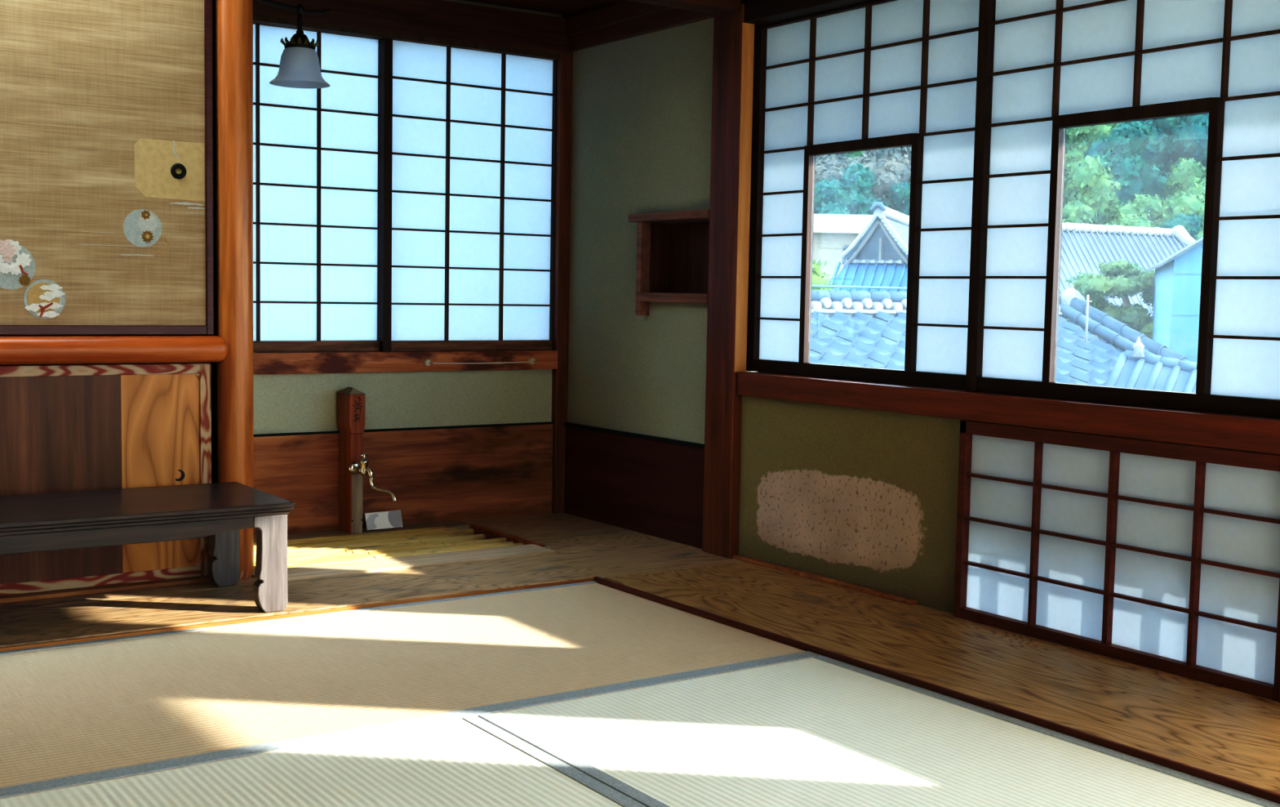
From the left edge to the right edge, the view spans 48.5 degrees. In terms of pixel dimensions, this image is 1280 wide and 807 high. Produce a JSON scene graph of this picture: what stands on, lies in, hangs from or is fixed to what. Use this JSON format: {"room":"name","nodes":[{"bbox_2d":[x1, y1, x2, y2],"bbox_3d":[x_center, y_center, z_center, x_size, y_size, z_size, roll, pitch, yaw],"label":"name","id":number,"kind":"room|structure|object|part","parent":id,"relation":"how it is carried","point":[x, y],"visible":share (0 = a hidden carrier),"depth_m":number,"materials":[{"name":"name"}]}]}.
{"room":"traditional dwelling","nodes":[
{"label":"traditional dwelling","id":0,"kind":"room"},
{"bbox_2d":[0,0,217,483],"bbox_3d":[-2.343,-0.531,3.063,2.862,2.140,0.098,-2,5,-35],"label":"wall","id":1,"kind":"structure","parent":0,"point":[214,364],"depth_m":3.84,"materials":[{"name":"brown wood"}]},
{"bbox_2d":[0,362,211,595],"bbox_3d":[-1.717,0.198,3.489,1.334,0.578,0.020,-2,5,-35],"label":"cabinet","id":2,"kind":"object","parent":1,"relation":"in","point":[66,428],"depth_m":3.70,"materials":[{"name":"wood"}]},
{"bbox_3d":[-1.768,0.200,3.455,0.986,0.522,0.010,-2,5,-35],"label":"dark panel","id":3,"kind":"part","parent":2,"relation":"part of","materials":[{"name":"brown wood"}]},
{"bbox_3d":[-1.724,-0.076,3.460,1.304,0.028,0.020,-2,5,-35],"label":"rail","id":4,"kind":"part","parent":2,"relation":"part of","materials":[{"name":"wood"}]},
{"bbox_3d":[-1.734,0.473,3.502,1.304,0.028,0.020,-2,5,-35],"label":"rail","id":5,"kind":"part","parent":2,"relation":"part of","materials":[{"name":"brown wood"}]},
{"bbox_3d":[-1.278,0.183,3.794,0.205,0.522,0.010,-2,5,-35],"label":"light panel","id":6,"kind":"part","parent":2,"relation":"part of","materials":[{"name":"brown wood"}]},
{"bbox_3d":[-1.235,0.193,3.818,0.025,0.031,0.001,-2,5,-35],"label":"finger pull","id":7,"kind":"part","parent":2,"relation":"part of","materials":[{"name":"metal"}]},
{"bbox_3d":[-1.199,0.180,3.841,0.022,0.522,0.007,-2,5,-35],"label":"frame corner","id":8,"kind":"part","parent":2,"relation":"part of","materials":[{"name":"brown wood"}]},
{"bbox_2d":[0,574,211,603],"bbox_3d":[-2.323,0.516,3.071,2.843,0.012,0.047,-2,5,-35],"label":"trim","id":9,"kind":"structure","parent":1,"relation":"attached to","point":[200,579],"depth_m":3.69,"materials":[{"name":"brown wood"}]},
{"bbox_2d":[0,0,213,335],"bbox_3d":[-1.691,-0.830,3.404,1.338,1.333,0.028,-2,5,-35],"label":"door","id":10,"kind":"structure","parent":1,"relation":"in","point":[106,106],"depth_m":3.64,"materials":[{"name":"beige paper"}]},
{"bbox_3d":[-1.539,-0.333,3.549,0.021,0.026,0.003,-2,5,-35],"label":"peony stem","id":11,"kind":"part","parent":10,"relation":"part of","materials":[{"name":"red paint"}]},
{"bbox_3d":[-1.711,-0.178,3.450,1.320,0.025,0.028,-2,5,-35],"label":"frame rail","id":12,"kind":"part","parent":10,"relation":"part of","materials":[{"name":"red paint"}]},
{"bbox_3d":[-1.215,-0.612,3.746,0.041,0.041,0.004,-2,5,-35],"label":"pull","id":13,"kind":"part","parent":10,"relation":"part of","materials":[{"name":"metal"}]},
{"bbox_2d":[0,335,227,364],"bbox_3d":[-2.290,-0.105,3.006,2.859,0.069,0.072,-2,5,-35],"label":"trim","id":14,"kind":"structure","parent":1,"relation":"attached to","point":[43,349],"depth_m":3.62,"materials":[{"name":"orange wood"}]},
{"bbox_2d":[253,0,563,537],"bbox_3d":[-0.953,-0.642,4.687,1.800,2.120,0.104,-2,5,-35],"label":"wall","id":15,"kind":"structure","parent":0,"point":[471,473],"depth_m":4.84,"materials":[{"name":"brown wood"}]},
{"bbox_2d":[253,23,381,351],"bbox_3d":[-1.128,-0.679,4.554,0.673,1.028,0.028,-2,5,-35],"label":"window","id":16,"kind":"structure","parent":15,"relation":"in","point":[317,152],"depth_m":4.62,"materials":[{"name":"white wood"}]},
{"bbox_3d":[-1.137,-0.184,4.593,0.629,0.035,0.024,-2,5,-35],"label":"rail","id":17,"kind":"part","parent":16,"relation":"part of","materials":[{"name":"brown wood"}]},
{"bbox_2d":[253,421,553,436],"bbox_3d":[-0.996,0.094,4.663,1.660,0.006,0.014,-2,5,-35],"label":"trim","id":18,"kind":"structure","parent":15,"relation":"on","point":[550,422],"depth_m":4.81,"materials":[{"name":"brown wood"}]},
{"bbox_2d":[253,350,557,373],"bbox_3d":[-0.881,-0.140,4.749,1.360,0.066,0.098,-2,5,-35],"label":"trim","id":19,"kind":"structure","parent":15,"relation":"on","point":[326,362],"depth_m":4.73,"materials":[{"name":"brown wood"}]},
{"bbox_2d":[253,0,573,55],"bbox_3d":[-0.811,-1.280,4.713,1.500,0.126,0.128,-2,5,-35],"label":"ceiling beam","id":20,"kind":"structure","parent":15,"relation":"attached to","point":[432,19],"depth_m":4.74,"materials":[{"name":"brown wood"}]},
{"bbox_2d":[379,37,557,351],"bbox_3d":[-0.579,-0.696,4.900,0.670,1.028,0.028,-2,5,-35],"label":"window","id":21,"kind":"structure","parent":15,"relation":"in","point":[468,137],"depth_m":4.90,"materials":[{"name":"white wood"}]},
{"bbox_3d":[-0.581,-0.201,4.943,0.628,0.035,0.024,-2,5,-35],"label":"rail","id":22,"kind":"part","parent":21,"relation":"part of","materials":[{"name":"brown wood"}]},
{"bbox_2d":[422,357,536,366],"bbox_3d":[-0.547,-0.143,4.908,0.435,0.026,0.020,-2,5,-35],"label":"towel rail","id":23,"kind":"object","parent":15,"relation":"attached to","point":[427,362],"visible":1,"depth_m":4.88,"materials":[{"name":"silver metal"}]},
{"bbox_3d":[-0.716,-0.137,4.792,0.026,0.026,0.020,-2,5,-35],"label":"knob","id":24,"kind":"part","parent":23,"relation":"part of","materials":[{"name":"metal"}]},
{"bbox_3d":[-0.543,-0.140,4.904,0.375,0.007,0.004,-2,5,-35],"label":"rail","id":25,"kind":"part","parent":23,"relation":"part of","materials":[{"name":"silver metal"}]},
{"bbox_3d":[-0.380,-0.149,5.024,0.026,0.026,0.020,-2,5,-35],"label":"knob","id":26,"kind":"part","parent":23,"relation":"part of","materials":[{"name":"metal"}]},
{"bbox_2d":[563,0,714,51],"bbox_3d":[0.013,-1.293,4.727,0.128,0.152,0.980,-2,5,-35],"label":"trim","id":27,"kind":"structure","parent":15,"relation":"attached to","point":[607,22],"depth_m":4.75,"materials":[{"name":"brown wood"}]},
{"bbox_2d":[462,0,626,15],"bbox_3d":[-0.602,-1.329,4.303,1.620,0.038,1.030,-2,5,-35],"label":"ceiling","id":28,"kind":"structure","parent":0,"point":[562,7],"depth_m":4.87,"materials":[{"name":"brown wood"}]},
{"bbox_2d":[0,512,1279,793],"bbox_3d":[-0.334,0.700,1.541,4.362,0.045,6.001,-2,5,-35],"label":"floor","id":29,"kind":"structure","parent":0,"point":[1228,732],"depth_m":3.44,"materials":[{"name":"brown wood"}]},
{"bbox_2d":[0,481,294,612],"bbox_3d":[-1.497,0.381,3.335,1.268,0.270,0.434,-2,5,-35],"label":"table","id":30,"kind":"object","parent":29,"relation":"on","point":[55,521],"visible":1,"depth_m":3.44,"materials":[{"name":"black wood"}]},
{"bbox_3d":[-1.118,0.367,3.799,0.086,0.240,0.040,-2,5,-35],"label":"leg","id":31,"kind":"part","parent":30,"relation":"part of","materials":[{"name":"black wood"}]},
{"bbox_3d":[-0.917,0.393,3.510,0.086,0.240,0.040,-2,5,-35],"label":"leg","id":32,"kind":"part","parent":30,"relation":"part of","materials":[{"name":"wood"}]},
{"bbox_2d":[214,0,253,579],"bbox_3d":[-1.099,-0.419,3.853,0.100,1.800,0.100,-2,5,-35],"label":"pillar","id":33,"kind":"structure","parent":29,"relation":"on","point":[233,19],"depth_m":3.82,"materials":[{"name":"brown wood"}]},
{"bbox_2d":[257,0,329,88],"bbox_3d":[-0.996,-1.010,3.979,0.275,0.224,0.167,-2,5,-35],"label":"lamp","id":34,"kind":"object","parent":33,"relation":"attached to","point":[300,65],"visible":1,"depth_m":3.97,"materials":[{"name":"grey glass"}]},
{"bbox_3d":[-0.986,-1.108,3.957,0.028,0.025,0.281,5,6,41],"label":"arm","id":35,"kind":"part","parent":34,"relation":"part of","materials":[{"name":"metal"}]},
{"bbox_3d":[-0.959,-0.952,4.010,0.167,0.104,0.167,-2,5,-35],"label":"lamp shade","id":36,"kind":"part","parent":34,"relation":"part of","materials":[{"name":"white glass"}]},
{"bbox_3d":[-0.957,-1.076,4.000,0.012,0.058,0.012,5,6,40],"label":"stem","id":37,"kind":"part","parent":34,"relation":"part of","materials":[{"name":"metal"}]},
{"bbox_2d":[551,54,573,513],"bbox_3d":[-0.283,-0.465,5.150,0.103,1.720,0.114,-2,5,-35],"label":"post","id":38,"kind":"object","parent":29,"relation":"on","point":[564,71],"visible":0.37,"depth_m":5.09,"materials":[{"name":"brown wood"}]},
{"bbox_2d":[702,3,748,557],"bbox_3d":[0.267,-0.361,4.335,0.046,1.660,0.139,-2,5,-35],"label":"square post","id":39,"kind":"object","parent":29,"relation":"on","point":[722,428],"visible":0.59,"depth_m":4.32,"materials":[{"name":"brown wood"}]},
{"bbox_2d":[567,17,755,444],"bbox_3d":[0.060,-0.416,4.733,0.095,1.700,0.962,-2,5,-35],"label":"wall","id":40,"kind":"structure","parent":0,"point":[642,119],"depth_m":4.76,"materials":[{"name":"green paint"}]},
{"bbox_2d":[628,208,709,315],"bbox_3d":[0.140,-0.447,4.592,0.142,0.333,0.435,-2,5,-35],"label":"shelf box","id":41,"kind":"object","parent":40,"relation":"in","point":[677,249],"visible":0.82,"depth_m":4.67,"materials":[{"name":"brown wood"}]},
{"bbox_3d":[0.020,-0.445,4.695,0.062,0.307,0.028,-2,5,-35],"label":"post","id":42,"kind":"part","parent":41,"relation":"part of","materials":[{"name":"brown wood"}]},
{"bbox_2d":[564,395,960,613],"bbox_3d":[0.300,0.215,4.413,0.102,0.500,1.945,-2,5,-35],"label":"wall","id":43,"kind":"structure","parent":0,"point":[860,496],"depth_m":4.04,"materials":[{"name":"paint"}]},
{"bbox_2d":[564,422,704,448],"bbox_3d":[-0.024,0.106,4.786,0.013,0.012,0.870,-2,5,-35],"label":"trim","id":44,"kind":"structure","parent":43,"relation":"on","point":[566,424],"depth_m":4.76,"materials":[{"name":"brown wood"}]},
{"bbox_2d":[733,22,754,371],"bbox_3d":[0.312,-0.611,4.258,0.044,1.034,0.002,-2,5,-35],"label":"trim","id":45,"kind":"structure","parent":43,"relation":"attached to","point":[748,29],"depth_m":4.25,"materials":[{"name":"brown wood"}]},
{"bbox_2d":[733,554,918,604],"bbox_3d":[0.506,0.494,4.030,0.023,0.011,0.752,-2,5,-35],"label":"baseboard","id":46,"kind":"structure","parent":43,"relation":"attached to","point":[812,575],"depth_m":3.98,"materials":[{"name":"brown wood"}]},
{"bbox_2d":[746,0,979,389],"bbox_3d":[0.612,-0.581,3.941,0.028,1.034,0.935,-2,5,-35],"label":"window","id":47,"kind":"structure","parent":43,"relation":"in","point":[877,74],"depth_m":3.90,"materials":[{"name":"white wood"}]},
{"bbox_3d":[0.622,-1.093,3.901,0.024,0.007,0.869,-2,5,-35],"label":"rail","id":48,"kind":"part","parent":47,"relation":"part of","materials":[{"name":"black wood"}]},
{"bbox_3d":[0.603,-0.084,3.980,0.024,0.037,0.869,-2,5,-35],"label":"rail","id":49,"kind":"part","parent":47,"relation":"part of","materials":[{"name":"black wood"}]},
{"bbox_3d":[0.608,-0.416,3.955,0.026,0.628,0.450,-2,5,-35],"label":"glass frame","id":50,"kind":"part","parent":47,"relation":"part of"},
{"bbox_2d":[737,371,1279,454],"bbox_3d":[0.839,0.004,3.585,0.103,0.068,1.773,-2,5,-35],"label":"trim","id":51,"kind":"structure","parent":43,"relation":"on","point":[1221,430],"depth_m":3.37,"materials":[{"name":"brown wood"}]},
{"bbox_2d":[953,419,1279,701],"bbox_3d":[1.088,0.321,3.244,0.100,0.498,0.882,-2,5,-35],"label":"window","id":52,"kind":"structure","parent":43,"relation":"in","point":[1163,556],"depth_m":3.19,"materials":[{"name":"paper"}]},
{"bbox_3d":[1.057,0.557,3.240,0.030,0.026,0.844,-2,5,-35],"label":"rail","id":53,"kind":"part","parent":52,"relation":"part of","materials":[{"name":"brown wood"}]},
{"bbox_3d":[1.093,0.089,3.226,0.100,0.032,0.882,-2,5,-35],"label":"rail","id":54,"kind":"part","parent":52,"relation":"part of","materials":[{"name":"brown wood"}]},
{"bbox_2d":[965,0,1279,417],"bbox_3d":[1.099,-0.514,3.190,0.028,1.034,0.902,-2,5,-35],"label":"window","id":55,"kind":"structure","parent":43,"relation":"in","point":[1046,68],"depth_m":3.20,"materials":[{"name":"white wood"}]},
{"bbox_3d":[1.090,-0.017,3.228,0.024,0.037,0.836,-2,5,-35],"label":"rail","id":56,"kind":"part","parent":55,"relation":"part of","materials":[{"name":"black wood"}]},
{"bbox_3d":[1.098,-0.348,3.198,0.026,0.628,0.434,-2,5,-35],"label":"glass frame","id":57,"kind":"part","parent":55,"relation":"part of","materials":[{"name":"clear glass"}]},
{"bbox_3d":[-0.348,0.745,1.596,4.600,0.055,6.300,-2,5,-35],"label":"floor","id":58,"kind":"structure","parent":0,"visible":0},
{"bbox_2d":[0,577,594,651],"bbox_3d":[-1.677,0.568,2.947,3.760,0.042,0.010,-2,5,-35],"label":"trim","id":59,"kind":"structure","parent":58,"relation":"on","point":[522,587],"depth_m":3.49,"materials":[{"name":"wood"}]},
{"bbox_2d":[0,715,646,806],"bbox_3d":[-0.177,0.694,1.718,0.922,0.034,1.813,-2,5,-35],"label":"mat","id":60,"kind":"object","parent":58,"relation":"on","point":[470,761],"visible":1,"depth_m":2.36,"materials":[{"name":"wicker"}]},
{"bbox_2d":[0,580,821,798],"bbox_3d":[-0.623,0.579,3.091,1.857,0.034,0.954,-2,5,-35],"label":"mat","id":61,"kind":"object","parent":58,"relation":"on","point":[86,712],"visible":0.92,"depth_m":3.00,"materials":[{"name":"wicker"}]},
{"bbox_2d":[478,654,1279,806],"bbox_3d":[0.568,0.668,2.233,0.882,0.034,1.813,-2,5,-35],"label":"mat","id":62,"kind":"object","parent":58,"relation":"on","point":[820,731],"visible":0.92,"depth_m":2.56,"materials":[{"name":"wicker"}]},
{"bbox_2d":[594,576,1279,803],"bbox_3d":[1.275,0.693,1.999,0.009,0.046,4.922,-2,5,-35],"label":"trim","id":63,"kind":"structure","parent":58,"relation":"on","point":[1257,791],"depth_m":2.87,"materials":[{"name":"brown wood"}]},
{"bbox_3d":[-1.487,-1.394,3.011,4.260,0.380,0.030,-2,5,-35],"label":"wall","id":64,"kind":"structure","parent":0,"visible":0},
{"bbox_2d":[626,0,742,15],"bbox_3d":[-1.153,-1.165,3.253,3.472,0.104,0.101,-2,5,-35],"label":"trim","id":65,"kind":"structure","parent":64,"relation":"attached to","point":[720,7],"depth_m":4.16,"materials":[{"name":"brown wood"}]},
{"bbox_3d":[-1.342,-0.446,4.144,0.172,1.800,0.580,-2,5,-35],"label":"wall","id":66,"kind":"structure","parent":0,"visible":0},
{"bbox_2d":[253,15,559,60],"bbox_3d":[-0.849,-1.208,4.683,1.400,0.016,0.084,-2,5,-35],"label":"trim","id":67,"kind":"structure","parent":66,"relation":"attached to","point":[262,20],"depth_m":4.66,"materials":[{"name":"brown wood"}]},
{"bbox_3d":[-0.786,0.490,4.359,0.935,0.020,0.582,-2,5,-35],"label":"floor","id":68,"kind":"structure","parent":0,"visible":0},
{"bbox_2d":[252,520,555,581],"bbox_3d":[-0.820,0.456,4.395,0.943,0.042,0.676,-2,5,-35],"label":"bamboo mat","id":69,"kind":"object","parent":68,"relation":"on","point":[325,553],"visible":0.73,"depth_m":4.36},
{"bbox_2d":[337,386,364,533],"bbox_3d":[-0.944,0.186,4.640,0.058,0.478,0.105,-2,5,-35],"label":"post","id":70,"kind":"object","parent":69,"relation":"on","point":[350,401],"visible":0.93,"depth_m":4.61,"materials":[{"name":"brown wood"}]},
{"bbox_2d":[349,453,396,500],"bbox_3d":[-0.861,0.233,4.543,0.175,0.149,0.062,4,5,32],"label":"water tap","id":71,"kind":"object","parent":70,"relation":"attached to","point":[355,468],"visible":1,"depth_m":4.53,"materials":[{"name":"silver metal"}]},
{"bbox_2d":[352,453,368,475],"bbox_3d":[-0.895,0.193,4.556,0.031,0.072,0.084,-2,5,-35],"label":"tap","id":72,"kind":"object","parent":71,"relation":"on","point":[363,468],"depth_m":4.53,"materials":[{"name":"silver metal"}]},
{"bbox_3d":[-0.828,0.254,4.532,0.112,0.110,0.021,2,4,6],"label":"spout","id":73,"kind":"part","parent":71,"relation":"part of","materials":[{"name":"silver metal"}]},
{"bbox_2d":[364,509,403,529],"bbox_3d":[-0.846,0.385,4.697,0.130,0.055,0.017,-2,5,-35],"label":"paper card","id":74,"kind":"object","parent":69,"relation":"on","point":[393,518],"visible":1,"depth_m":4.70,"materials":[{"name":"white paper"}]},
{"bbox_3d":[1.749,-1.270,2.242,0.100,0.390,5.070,-2,5,-35],"label":"wall","id":75,"kind":"structure","parent":0,"visible":0},
{"bbox_2d":[739,0,875,26],"bbox_3d":[1.730,-1.013,2.252,0.143,0.126,5.070,-2,5,-35],"label":"trim","id":76,"kind":"structure","parent":75,"relation":"attached to","point":[757,12],"depth_m":4.08,"materials":[{"name":"brown wood"}]},
{"label":"outside","id":77,"kind":"structure","parent":0,"visible":0},
{"bbox_3d":[56.760,-5.135,148.861,257.100,0.100,420.000,-2,5,-35],"label":"ground","id":78,"kind":"structure","parent":77,"visible":0},
{"bbox_2d":[811,259,837,309],"bbox_3d":[1.851,0.860,18.131,1.664,6.160,1.798,2,4,8],"label":"tree","id":79,"kind":"object","parent":78,"relation":"on","point":[817,279],"visible":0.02,"depth_m":17.60,"materials":[{"name":"green plant"}]},
{"bbox_2d":[812,213,909,284],"bbox_3d":[6.606,-2.321,49.083,7.694,7.880,8.443,1,4,-1],"label":"building","id":80,"kind":"structure","parent":78,"relation":"on","point":[833,233],"depth_m":45.05,"materials":[{"name":"white paint"}]},
{"bbox_2d":[829,202,909,310],"bbox_3d":[8.297,-0.686,32.216,6.950,7.291,8.218,3,5,18],"label":"house roof","id":81,"kind":"object","parent":78,"relation":"on","point":[877,256],"visible":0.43,"depth_m":30.03,"materials":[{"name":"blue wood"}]},
{"bbox_3d":[5.099,-3.244,30.100,0.060,0.500,0.060,-2,5,-35],"label":"gable post","id":82,"kind":"part","parent":81,"relation":"part of","materials":[{"name":"white wood"}]},
{"bbox_2d":[809,284,1191,386],"bbox_3d":[2.145,1.542,13.939,7.489,5.450,11.837,-2,5,-35],"label":"roof","id":83,"kind":"structure","parent":78,"relation":"on","point":[873,336],"depth_m":14.15,"materials":[{"name":"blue tile"}]},
{"bbox_2d":[1084,294,1091,342],"bbox_3d":[4.717,-0.837,15.008,0.082,0.620,0.022,0,5,-11],"label":"roof antenna","id":84,"kind":"object","parent":83,"relation":"attached to","point":[1087,300],"visible":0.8,"depth_m":14.99,"materials":[{"name":"white metal"}]},
{"bbox_2d":[1064,257,1155,347],"bbox_3d":[6.971,0.912,20.211,2.188,5.923,1.137,1,4,0],"label":"pine tree","id":85,"kind":"object","parent":78,"relation":"on","point":[1122,278],"visible":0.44,"depth_m":19.80,"materials":[{"name":"green plant"}]},
{"bbox_2d":[1059,222,1195,347],"bbox_3d":[8.273,-0.168,28.133,5.067,6.888,6.167,1,4,0],"label":"roof","id":86,"kind":"object","parent":78,"relation":"on","point":[1083,246],"visible":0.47,"depth_m":27.47,"materials":[{"name":"blue tile"}]},
{"bbox_2d":[1105,336,1197,392],"bbox_3d":[5.304,1.883,13.320,1.622,4.980,1.914,5,6,39],"label":"tiled roof","id":87,"kind":"structure","parent":78,"relation":"on","point":[1135,369],"depth_m":13.15,"materials":[{"name":"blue tile"}]},
{"bbox_2d":[1146,236,1203,362],"bbox_3d":[9.318,0.758,17.137,6.102,6.780,4.121,2,5,17],"label":"house","id":88,"kind":"structure","parent":78,"relation":"on","point":[1178,277],"depth_m":15.97,"materials":[{"name":"blue paint"}]},
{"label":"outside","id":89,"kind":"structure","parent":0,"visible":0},
{"bbox_2d":[843,153,1175,197],"bbox_3d":[39.538,-27.243,167.908,187.524,41.484,181.624,-2,5,-35],"label":"hillside","id":90,"kind":"structure","parent":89,"point":[1163,177],"depth_m":135.99,"materials":[{"name":"green plant"}]},
{"bbox_2d":[813,179,848,213],"bbox_3d":[12.189,-11.595,99.657,6.032,8.187,5.651,0,5,-11],"label":"tree","id":91,"kind":"object","parent":90,"relation":"on","point":[825,193],"visible":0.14,"depth_m":98.47,"materials":[{"name":"teal plant"}]},
{"bbox_2d":[815,200,849,214],"bbox_3d":[12.852,-9.479,94.525,5.451,7.966,5.819,-2,5,-34],"label":"tree","id":92,"kind":"object","parent":90,"relation":"on","point":[831,208],"visible":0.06,"depth_m":94.33,"materials":[{"name":"teal plant"}]},
{"bbox_2d":[814,152,851,182],"bbox_3d":[15.060,-16.575,113.915,5.694,7.840,5.226,1,4,-6],"label":"tree","id":93,"kind":"object","parent":90,"relation":"on","point":[827,165],"visible":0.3,"depth_m":112.96,"materials":[{"name":"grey plant"}]},
{"bbox_2d":[845,151,863,165],"bbox_3d":[20.539,-21.778,124.584,7.230,11.120,7.533,3,5,19],"label":"tree","id":94,"kind":"object","parent":90,"relation":"on","point":[851,154],"visible":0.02,"depth_m":122.66,"materials":[{"name":"green plant"}]},
{"bbox_2d":[822,162,892,214],"bbox_3d":[15.806,-13.582,104.934,6.184,8.496,6.484,2,5,13],"label":"tree","id":95,"kind":"object","parent":90,"relation":"on","point":[857,183],"visible":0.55,"depth_m":103.61,"materials":[{"name":"teal plant"}]},
{"bbox_2d":[846,146,911,211],"bbox_3d":[18.121,-16.071,109.837,5.409,9.691,5.893,-2,6,-37],"label":"tree","id":96,"kind":"object","parent":90,"relation":"on","point":[891,166],"visible":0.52,"depth_m":108.23,"materials":[{"name":"grey plant"}]},
{"bbox_2d":[888,181,910,215],"bbox_3d":[19.095,-12.496,103.423,4.775,7.236,5.097,-1,5,-22],"label":"tree","id":97,"kind":"object","parent":90,"relation":"on","point":[900,196],"visible":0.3,"depth_m":102.05,"materials":[{"name":"teal plant"}]},
{"bbox_2d":[903,146,911,164],"bbox_3d":[24.709,-20.440,121.375,6.648,10.311,6.101,2,5,14],"label":"tree","id":98,"kind":"object","parent":90,"relation":"on","point":[908,148],"visible":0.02,"depth_m":119.69,"materials":[{"name":"green plant"}]},
{"bbox_2d":[1065,128,1070,154],"bbox_3d":[33.371,-20.092,120.478,6.294,9.065,6.040,-1,5,-29],"label":"tree","id":99,"kind":"object","parent":90,"relation":"on","point":[1066,148],"visible":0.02,"depth_m":118.84,"materials":[{"name":"green plant"}]},
{"bbox_2d":[1062,154,1120,225],"bbox_3d":[31.823,-13.022,100.229,5.732,9.063,5.502,3,5,19],"label":"tree","id":100,"kind":"object","parent":90,"relation":"on","point":[1089,193],"visible":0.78,"depth_m":99.08,"materials":[{"name":"green plant"}]},
{"bbox_2d":[1064,122,1119,176],"bbox_3d":[36.907,-19.196,114.999,7.145,10.341,6.858,5,6,44],"label":"tree","id":101,"kind":"object","parent":90,"relation":"on","point":[1076,136],"visible":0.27,"depth_m":113.87,"materials":[{"name":"green plant"}]},
{"bbox_2d":[1078,119,1168,208],"bbox_3d":[36.102,-16.209,106.353,7.418,10.757,7.074,-1,5,-27],"label":"tree","id":102,"kind":"object","parent":90,"relation":"on","point":[1122,150],"visible":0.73,"depth_m":104.93,"materials":[{"name":"teal plant"}]},
{"bbox_2d":[1099,213,1157,227],"bbox_3d":[31.881,-8.825,91.811,5.139,7.064,5.354,4,5,32],"label":"tree","id":103,"kind":"object","parent":90,"relation":"on","point":[1130,220],"visible":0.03,"depth_m":90.63,"materials":[{"name":"green plant"}]},
{"bbox_2d":[1107,192,1169,227],"bbox_3d":[35.483,-11.466,99.415,4.914,6.479,5.120,5,6,38],"label":"tree","id":104,"kind":"object","parent":90,"relation":"on","point":[1153,206],"visible":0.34,"depth_m":98.23,"materials":[{"name":"green plant"}]},
{"bbox_2d":[1139,115,1186,176],"bbox_3d":[42.180,-20.621,117.696,6.795,10.973,7.126,2,5,14],"label":"tree","id":105,"kind":"object","parent":90,"relation":"on","point":[1157,151],"visible":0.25,"depth_m":115.21,"materials":[{"name":"teal plant"}]},
{"bbox_2d":[1158,212,1204,240],"bbox_3d":[33.712,-8.550,90.075,5.227,7.098,4.985,3,5,21],"label":"tree","id":106,"kind":"object","parent":90,"relation":"on","point":[1191,224],"visible":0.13,"depth_m":89.09,"materials":[{"name":"teal plant"}]},
{"bbox_2d":[1160,157,1206,222],"bbox_3d":[39.847,-14.025,103.244,4.781,7.740,4.981,-3,6,-41],"label":"tree","id":107,"kind":"object","parent":90,"relation":"on","point":[1184,175],"visible":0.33,"depth_m":102.52,"materials":[{"name":"green plant"}]},
{"bbox_2d":[1162,180,1205,239],"bbox_3d":[37.722,-10.939,95.453,5.426,7.893,5.653,2,5,11],"label":"tree","id":108,"kind":"object","parent":90,"relation":"on","point":[1193,202],"visible":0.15,"depth_m":93.67,"materials":[{"name":"green plant"}]},
{"bbox_2d":[1162,113,1208,177],"bbox_3d":[45.524,-19.032,114.195,7.237,9.745,7.589,0,5,-18],"label":"tree","id":109,"kind":"object","parent":90,"relation":"on","point":[1190,140],"visible":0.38,"depth_m":112.65,"materials":[{"name":"teal plant"}]}
]}

